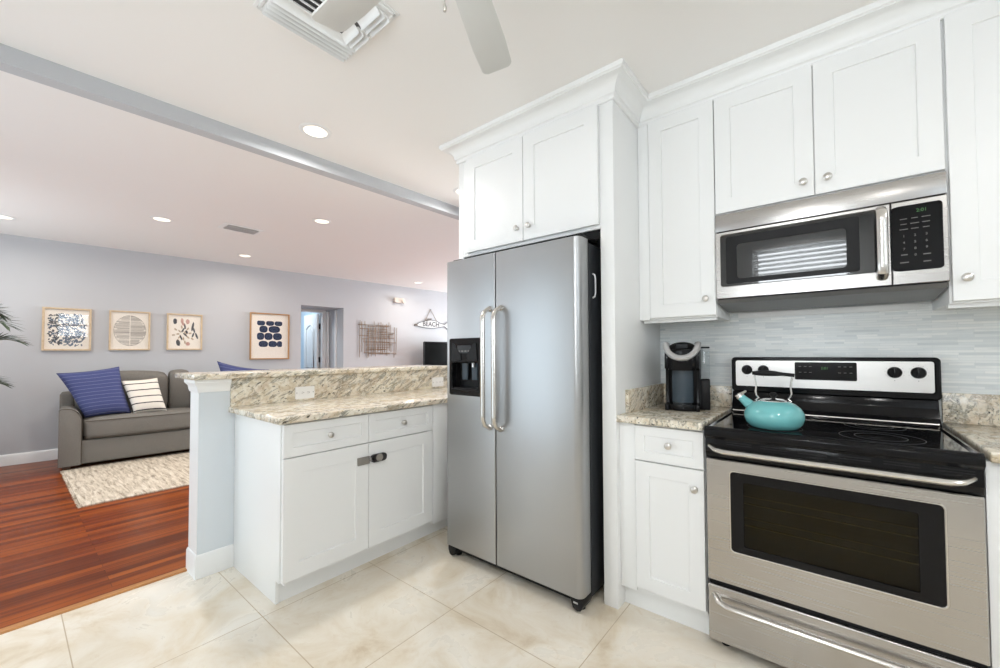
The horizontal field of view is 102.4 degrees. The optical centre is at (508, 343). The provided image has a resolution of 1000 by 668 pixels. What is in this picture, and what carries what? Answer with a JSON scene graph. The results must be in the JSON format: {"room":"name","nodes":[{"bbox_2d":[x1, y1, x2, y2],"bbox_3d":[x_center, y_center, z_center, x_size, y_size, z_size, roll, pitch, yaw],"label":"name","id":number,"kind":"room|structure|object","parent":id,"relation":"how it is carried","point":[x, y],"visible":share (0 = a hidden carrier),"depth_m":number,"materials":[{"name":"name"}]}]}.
{"room":"kitchen","nodes":[
{"label":"kitchen","id":0,"kind":"room"},
{"bbox_2d":[197,391,234,554],"bbox_3d":[-1.172,0.750,2.926,0.157,1.066,1.807,-1,-2,39],"label":"wall","id":1,"kind":"structure","parent":0,"point":[216,438],"depth_m":2.23,"materials":[{"name":"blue paint"}]},
{"bbox_2d":[188,392,198,554],"bbox_3d":[-1.737,0.705,2.221,0.156,0.874,0.001,-1,-2,39],"label":"trim","id":2,"kind":"structure","parent":1,"relation":"attached to","point":[194,400],"depth_m":2.22,"materials":[{"name":"white paint"}]},
{"bbox_2d":[184,379,231,392],"bbox_3d":[-1.183,0.251,2.928,0.209,0.068,1.833,-1,-2,39],"label":"trim","id":3,"kind":"structure","parent":1,"relation":"attached to","point":[199,386],"depth_m":2.22,"materials":[{"name":"white paint"}]},
{"bbox_2d":[186,544,233,579],"bbox_3d":[-1.173,1.220,2.911,0.175,0.126,1.816,-1,-2,39],"label":"baseboard","id":4,"kind":"structure","parent":1,"relation":"attached to","point":[200,566],"depth_m":2.21,"materials":[{"name":"white paint"}]},
{"bbox_2d":[175,365,446,379],"bbox_3d":[-1.244,0.202,2.965,0.388,0.031,1.830,-1,-2,39],"label":"countertop","id":5,"kind":"structure","parent":1,"relation":"on","point":[215,375],"depth_m":2.60,"materials":[{"name":"stone"}]},
{"bbox_2d":[0,234,446,454],"bbox_3d":[-3.180,0.123,6.946,0.120,2.540,9.400,-2,-2,44],"label":"wall","id":6,"kind":"structure","parent":0,"point":[35,273],"depth_m":5.31,"materials":[{"name":"grey paint"}]},
{"bbox_2d":[0,449,57,466],"bbox_3d":[-3.333,1.326,6.652,0.016,0.122,8.400,-2,-2,44],"label":"baseboard","id":7,"kind":"structure","parent":6,"relation":"attached to","point":[51,454],"depth_m":4.51,"materials":[{"name":"white paint"}]},
{"bbox_2d":[41,307,91,350],"bbox_3d":[-5.191,-0.162,4.736,0.032,0.502,0.394,-2,-2,44],"label":"framed picture","id":8,"kind":"object","parent":6,"relation":"attached to","point":[63,329],"visible":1,"depth_m":4.73,"materials":[{"name":"white paper"}]},
{"bbox_2d":[108,310,150,349],"bbox_3d":[-4.819,-0.159,5.126,0.032,0.499,0.384,-2,-2,44],"label":"framed picture","id":9,"kind":"object","parent":6,"relation":"attached to","point":[128,330],"visible":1,"depth_m":5.12,"materials":[{"name":"beige paper"}]},
{"bbox_2d":[166,313,202,349],"bbox_3d":[-4.439,-0.153,5.523,0.032,0.494,0.384,-2,-2,44],"label":"framed picture","id":10,"kind":"object","parent":6,"relation":"attached to","point":[184,331],"visible":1,"depth_m":5.52,"materials":[{"name":"beige paper"}]},
{"bbox_2d":[172,318,197,345],"bbox_3d":[-4.440,-0.152,5.529,0.025,0.379,0.282,-1,-2,39],"label":"print","id":11,"kind":"object","parent":10,"relation":"attached to","point":[184,330],"depth_m":5.53,"materials":[{"name":"multicoloured"}]},
{"bbox_2d":[249,312,289,359],"bbox_3d":[-3.717,-0.106,6.278,0.032,0.717,0.550,-2,-2,44],"label":"framed picture","id":12,"kind":"object","parent":6,"relation":"attached to","point":[269,333],"visible":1,"depth_m":6.27,"materials":[{"name":"beige paper"}]},
{"bbox_2d":[257,321,281,346],"bbox_3d":[-3.723,-0.142,6.280,0.001,0.403,0.350,-2,-2,44],"label":"print","id":13,"kind":"object","parent":12,"relation":"attached to","point":[269,333],"depth_m":6.28,"materials":[{"name":"blue paper"}]},
{"bbox_2d":[358,321,396,356],"bbox_3d":[-2.457,-0.064,7.600,0.022,0.694,0.789,-2,-2,44],"label":"wall art","id":14,"kind":"object","parent":6,"relation":"attached to","point":[361,324],"visible":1,"depth_m":7.55,"materials":[{"name":"brown wood"}]},
{"bbox_2d":[393,298,405,303],"bbox_3d":[-2.144,-0.838,7.912,0.085,0.101,0.232,-2,-2,44],"label":"emergency light","id":15,"kind":"object","parent":6,"relation":"attached to","point":[395,300],"visible":1,"depth_m":7.91,"materials":[{"name":"beige plastic"}]},
{"bbox_2d":[414,309,446,328],"bbox_3d":[-1.597,-0.505,8.515,0.030,0.420,0.896,-2,-2,44],"label":"fish sign","id":16,"kind":"object","parent":6,"relation":"hanging from","point":[432,324],"visible":0.9,"depth_m":8.46,"materials":[{"name":"white wood"}]},
{"bbox_2d":[301,312,318,368],"bbox_3d":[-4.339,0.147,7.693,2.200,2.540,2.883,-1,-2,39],"label":"door frame","id":17,"kind":"structure","parent":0,"point":[303,314],"depth_m":8.31,"materials":[{"name":"blue paint"}]},
{"bbox_2d":[301,306,340,367],"bbox_3d":[-3.478,0.330,7.164,0.620,2.140,0.950,-2,-2,44],"label":"wall","id":18,"kind":"structure","parent":0,"point":[331,311],"depth_m":7.40,"materials":[{"name":"grey paint"}]},
{"bbox_2d":[304,314,319,368],"bbox_3d":[-3.779,0.430,7.701,0.681,1.950,0.060,-2,-2,42],"label":"door","id":19,"kind":"structure","parent":18,"relation":"in","point":[311,322],"depth_m":7.65,"materials":[{"name":"white paint"}]},
{"bbox_2d":[301,309,336,367],"bbox_3d":[-3.600,0.391,7.143,0.470,2.018,0.912,-2,-2,44],"label":"trim","id":20,"kind":"structure","parent":18,"relation":"attached to","point":[323,314],"depth_m":7.48,"materials":[{"name":"white paint"}]},
{"bbox_2d":[0,449,784,667],"bbox_3d":[-0.382,1.347,4.431,11.620,0.060,8.690,-1,-2,39],"label":"floor","id":21,"kind":"structure","parent":0,"point":[417,604],"depth_m":1.88,"materials":[{"name":"tile"}]},
{"bbox_2d":[0,303,30,388],"bbox_3d":[-5.192,0.415,3.657,0.849,1.810,1.046,0,-1,4],"label":"potted palm","id":22,"kind":"object","parent":21,"relation":"on","point":[4,317],"visible":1,"depth_m":3.98,"materials":[{"name":"green plant"}]},
{"bbox_2d":[0,567,186,634],"bbox_3d":[-2.311,1.251,1.621,0.047,0.009,1.650,-1,-2,39],"label":"trim","id":23,"kind":"structure","parent":21,"relation":"on","point":[167,575],"depth_m":1.95,"materials":[{"name":"brown wood"}]},
{"bbox_2d":[58,369,190,469],"bbox_3d":[-4.061,0.847,5.243,0.809,1.015,2.402,-2,-2,44],"label":"sofa","id":24,"kind":"object","parent":21,"relation":"on","point":[81,440],"visible":0.34,"depth_m":4.53,"materials":[{"name":"grey fabric"}]},
{"bbox_2d":[56,367,130,417],"bbox_3d":[-4.623,0.543,4.498,0.596,0.550,0.238,1,-2,-44],"label":"throw pillow","id":25,"kind":"object","parent":24,"relation":"on","point":[97,392],"visible":1,"depth_m":4.46,"materials":[{"name":"blue fabric"}]},
{"bbox_2d":[74,370,168,416],"bbox_3d":[-4.659,0.603,4.869,0.318,0.539,0.823,-2,-2,44],"label":"cushion","id":26,"kind":"object","parent":24,"relation":"on","point":[163,380],"depth_m":4.94,"materials":[{"name":"grey fabric"}]},
{"bbox_2d":[82,407,189,437],"bbox_3d":[-4.343,0.932,4.803,0.614,0.251,1.019,-2,-2,44],"label":"seat cushion","id":27,"kind":"object","parent":24,"relation":"on","point":[176,420],"depth_m":4.56,"materials":[{"name":"grey fabric"}]},
{"bbox_2d":[121,378,166,412],"bbox_3d":[-4.305,0.619,4.761,0.406,0.400,0.186,1,-2,-45],"label":"throw pillow","id":28,"kind":"object","parent":24,"relation":"on","point":[144,395],"visible":1,"depth_m":4.72,"materials":[{"name":"white fabric"}]},
{"bbox_2d":[168,369,190,407],"bbox_3d":[-4.295,0.611,5.249,0.319,0.539,0.235,-1,-2,39],"label":"cushion","id":29,"kind":"object","parent":24,"relation":"on","point":[179,395],"depth_m":5.14,"materials":[{"name":"grey fabric"}]},
{"bbox_2d":[217,361,268,370],"bbox_3d":[-3.633,0.541,5.553,0.622,0.598,0.229,1,-2,-44],"label":"throw pillow","id":30,"kind":"object","parent":24,"relation":"on","point":[223,367],"visible":0.08,"depth_m":5.45,"materials":[{"name":"blue fabric"}]},
{"bbox_2d":[60,450,189,507],"bbox_3d":[-3.169,1.330,4.709,1.620,0.014,2.696,-1,-2,39],"label":"area rug","id":31,"kind":"object","parent":21,"relation":"on","point":[107,482],"visible":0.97,"depth_m":3.88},
{"bbox_2d":[233,403,446,604],"bbox_3d":[-0.808,0.839,2.709,0.676,0.874,1.588,-1,-2,39],"label":"base cabinet","id":32,"kind":"object","parent":21,"relation":"on","point":[306,515],"visible":0.91,"depth_m":2.15,"materials":[{"name":"white paint"}]},
{"bbox_2d":[228,369,446,424],"bbox_3d":[-0.809,0.306,2.724,0.678,0.190,1.660,-1,-2,39],"label":"countertop","id":33,"kind":"structure","parent":32,"relation":"on","point":[267,399],"depth_m":2.52,"materials":[{"name":"beige stone"}]},
{"bbox_2d":[295,386,314,398],"bbox_3d":[-1.314,0.319,2.600,0.008,0.078,0.121,-1,-2,39],"label":"outlet plate","id":34,"kind":"object","parent":33,"relation":"attached to","point":[304,392],"visible":1,"depth_m":2.60,"materials":[{"name":"white plastic"}]},
{"bbox_2d":[300,390,310,395],"bbox_3d":[-1.312,0.319,2.599,0.002,0.034,0.068,-1,-2,39],"label":"socket","id":35,"kind":"object","parent":34,"relation":"attached to","point":[302,392],"depth_m":2.60,"materials":[{"name":"grey plastic"}]},
{"bbox_2d":[432,377,442,386],"bbox_3d":[-0.609,0.336,3.482,0.008,0.079,0.126,-1,-2,39],"label":"outlet plate","id":36,"kind":"object","parent":33,"relation":"attached to","point":[437,381],"visible":1,"depth_m":3.47,"materials":[{"name":"white plastic"}]},
{"bbox_2d":[357,452,386,465],"bbox_3d":[-0.760,0.650,2.260,0.023,0.045,0.180,-1,-2,39],"label":"cabinet latch","id":37,"kind":"object","parent":32,"relation":"attached to","point":[381,456],"visible":1,"depth_m":2.26,"materials":[{"name":"grey plastic"}]},
{"bbox_2d":[447,233,603,611],"bbox_3d":[0.205,0.376,2.409,0.914,1.775,0.848,-1,-2,39],"label":"refrigerator","id":38,"kind":"object","parent":21,"relation":"on","point":[525,418],"visible":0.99,"depth_m":2.04,"materials":[{"name":"grey metal"}]},
{"bbox_2d":[459,100,660,608],"bbox_3d":[0.286,0.040,2.479,1.054,2.450,0.703,-1,-2,39],"label":"tall cabinet","id":39,"kind":"object","parent":21,"relation":"on","point":[576,173],"visible":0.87,"depth_m":2.07,"materials":[{"name":"white paint"}]},
{"bbox_2d":[619,422,709,634],"bbox_3d":[0.863,0.814,2.031,0.375,0.874,0.654,-1,-2,39],"label":"base cabinet","id":40,"kind":"object","parent":21,"relation":"on","point":[664,543],"visible":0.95,"depth_m":1.79,"materials":[{"name":"white paint"}]},
{"bbox_2d":[616,383,731,430],"bbox_3d":[0.859,0.304,2.051,0.393,0.145,0.651,-1,-2,39],"label":"countertop","id":41,"kind":"structure","parent":40,"relation":"on","point":[645,405],"depth_m":2.00,"materials":[{"name":"beige stone"}]},
{"bbox_2d":[663,341,709,411],"bbox_3d":[0.935,0.169,2.108,0.220,0.353,0.228,-1,-2,27],"label":"coffee maker","id":42,"kind":"object","parent":41,"relation":"on","point":[686,390],"visible":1,"depth_m":2.06,"materials":[{"name":"black plastic"}]},
{"bbox_2d":[666,402,698,410],"bbox_3d":[0.892,0.326,2.061,0.156,0.032,0.085,-1,-2,27],"label":"drip tray","id":43,"kind":"object","parent":42,"relation":"on","point":[677,406],"depth_m":2.03,"materials":[{"name":"grey plastic"}]},
{"bbox_2d":[704,357,990,667],"bbox_3d":[1.293,0.650,1.641,0.764,1.178,0.686,-1,-2,39],"label":"range","id":44,"kind":"object","parent":21,"relation":"on","point":[854,536],"visible":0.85,"depth_m":1.43,"materials":[{"name":"silver metal"}]},
{"bbox_2d":[735,370,805,430],"bbox_3d":[1.077,0.227,1.636,0.209,0.232,0.209,0,-1,-1],"label":"kettle","id":45,"kind":"object","parent":44,"relation":"on","point":[772,413],"visible":1,"depth_m":1.58,"materials":[{"name":"teal ceramic"}]},
{"bbox_2d":[704,410,985,470],"bbox_3d":[1.280,0.362,1.639,0.758,0.050,0.588,-1,-2,39],"label":"cooktop","id":46,"kind":"object","parent":44,"relation":"in","point":[925,444],"depth_m":1.46,"materials":[{"name":"black glass"}]},
{"bbox_2d":[983,459,999,667],"bbox_3d":[1.986,0.786,1.133,0.943,0.874,0.654,-1,-2,39],"label":"base cabinet","id":47,"kind":"object","parent":21,"relation":"on","point":[992,470],"visible":0.16,"depth_m":1.19,"materials":[{"name":"white paint"}]},
{"bbox_2d":[941,393,999,462],"bbox_3d":[1.995,0.271,1.141,0.958,0.155,0.654,-1,-2,39],"label":"countertop","id":48,"kind":"structure","parent":47,"relation":"on","point":[974,419],"depth_m":1.60,"materials":[{"name":"beige stone"}]},
{"bbox_3d":[-1.357,1.110,8.366,0.594,0.620,1.631,-1,-2,39],"label":"tv console","id":49,"kind":"object","parent":21,"relation":"on","visible":0},
{"bbox_2d":[423,341,446,364],"bbox_3d":[-1.331,0.387,8.369,0.220,0.825,1.040,-2,-2,44],"label":"television","id":50,"kind":"object","parent":49,"relation":"on","point":[434,353],"visible":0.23,"depth_m":8.17,"materials":[{"name":"black plastic"}]},
{"bbox_2d":[0,0,877,291],"bbox_3d":[-0.394,-1.262,4.496,11.620,0.080,8.690,-1,-2,39],"label":"ceiling","id":51,"kind":"structure","parent":0,"point":[76,169],"depth_m":2.15,"materials":[{"name":"paint"}]},
{"bbox_2d":[0,214,15,219],"bbox_3d":[-4.865,-1.214,3.866,0.179,0.006,0.179,-1,-2,39],"label":"recessed light","id":52,"kind":"object","parent":51,"relation":"in","point":[6,217],"visible":1,"depth_m":3.88,"materials":[{"name":"white paint"}]},
{"bbox_2d":[150,216,173,221],"bbox_3d":[-3.408,-1.218,3.960,0.179,0.006,0.179,-1,-2,39],"label":"recessed light","id":53,"kind":"object","parent":51,"relation":"in","point":[157,218],"visible":1,"depth_m":3.96,"materials":[{"name":"white paint"}]},
{"bbox_2d":[0,43,458,219],"bbox_3d":[-1.582,-1.227,2.453,0.081,0.082,3.770,-2,-2,41],"label":"beam","id":54,"kind":"structure","parent":51,"relation":"attached to","point":[13,61],"depth_m":2.21,"materials":[{"name":"grey paint"}]},
{"bbox_2d":[217,222,263,234],"bbox_3d":[-2.843,-1.206,4.282,0.260,0.020,0.360,-1,-2,39],"label":"ceiling vent","id":55,"kind":"object","parent":51,"relation":"in","point":[228,226],"visible":1,"depth_m":4.25,"materials":[{"name":"white metal"}]},
{"bbox_2d":[237,254,252,256],"bbox_3d":[-3.559,-1.180,5.436,0.179,0.006,0.179,-1,-2,39],"label":"recessed light","id":56,"kind":"object","parent":51,"relation":"in","point":[241,255],"visible":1,"depth_m":5.42,"materials":[{"name":"white paint"}]},
{"bbox_2d":[299,122,331,138],"bbox_3d":[-1.154,-1.268,2.408,0.179,0.006,0.179,-1,-2,39],"label":"recessed light","id":57,"kind":"object","parent":51,"relation":"in","point":[314,130],"visible":1,"depth_m":2.40,"materials":[{"name":"white paint"}]},
{"bbox_2d":[312,218,331,223],"bbox_3d":[-1.871,-1.223,4.040,0.179,0.006,0.179,-1,-2,39],"label":"recessed light","id":58,"kind":"object","parent":51,"relation":"in","point":[317,220],"visible":1,"depth_m":4.04,"materials":[{"name":"white paint"}]},
{"bbox_2d":[252,0,399,61],"bbox_3d":[-0.702,-1.277,1.560,0.404,0.033,0.380,-1,-2,39],"label":"ceiling vent","id":59,"kind":"object","parent":51,"relation":"in","point":[294,15],"visible":0.84,"depth_m":1.60,"materials":[{"name":"white metal"}]},
{"bbox_2d":[312,0,510,73],"bbox_3d":[-0.189,-1.050,0.981,0.991,0.519,1.010,-1,-2,39],"label":"ceiling fan","id":60,"kind":"object","parent":51,"relation":"hanging from","point":[483,28],"visible":1,"depth_m":1.26,"materials":[{"name":"silver metal"}]},
{"bbox_2d":[453,187,458,194],"bbox_3d":[-0.365,-1.248,3.314,0.179,0.006,0.179,-1,-2,39],"label":"recessed light","id":61,"kind":"object","parent":51,"relation":"in","point":[456,190],"visible":0.27,"depth_m":3.29,"materials":[{"name":"white paint"}]},
{"bbox_2d":[439,0,986,164],"bbox_3d":[1.521,-1.249,1.494,4.442,0.114,0.743,-1,-2,39],"label":"crown molding","id":62,"kind":"structure","parent":51,"relation":"attached to","point":[615,81],"depth_m":1.91,"materials":[{"name":"white paint"}]},
{"bbox_3d":[1.677,-0.026,1.898,5.190,2.540,0.120,-1,-2,39],"label":"wall","id":63,"kind":"structure","parent":0,"visible":0},
{"bbox_2d":[714,18,944,215],"bbox_3d":[1.389,-0.913,1.828,0.762,0.592,0.364,-1,-2,39],"label":"upper cabinet","id":64,"kind":"object","parent":63,"relation":"attached to","point":[869,114],"visible":0.94,"depth_m":1.66,"materials":[{"name":"white paint"}]},
{"bbox_2d":[715,171,949,312],"bbox_3d":[1.381,-0.392,1.801,0.760,0.445,0.398,-1,-2,39],"label":"microwave oven","id":65,"kind":"object","parent":64,"relation":"attached to","point":[888,242],"visible":1,"depth_m":1.65,"materials":[{"name":"grey metal"}]},
{"bbox_2d":[660,300,999,422],"bbox_3d":[2.244,0.048,1.362,3.398,0.640,0.006,-1,-2,39],"label":"backsplash","id":66,"kind":"structure","parent":63,"relation":"attached to","point":[966,342],"depth_m":1.84,"materials":[{"name":"tile"}]},
{"bbox_2d":[637,100,729,323],"bbox_3d":[0.945,-0.653,2.178,0.376,1.090,0.364,-1,-2,39],"label":"upper cabinet","id":67,"kind":"object","parent":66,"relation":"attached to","point":[677,202],"visible":0.93,"depth_m":2.05,"materials":[{"name":"white paint"}]},
{"bbox_2d":[738,303,919,317],"bbox_3d":[1.503,-0.153,1.945,0.685,0.027,0.016,-1,-2,39],"label":"trim","id":68,"kind":"structure","parent":66,"relation":"attached to","point":[909,306],"depth_m":1.91,"materials":[{"name":"white paint"}]},
{"bbox_2d":[932,0,999,310],"bbox_3d":[2.043,-0.680,1.301,0.906,1.090,0.364,-1,-2,39],"label":"upper cabinet","id":69,"kind":"object","parent":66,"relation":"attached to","point":[970,36],"visible":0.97,"depth_m":1.43,"materials":[{"name":"white paint"}]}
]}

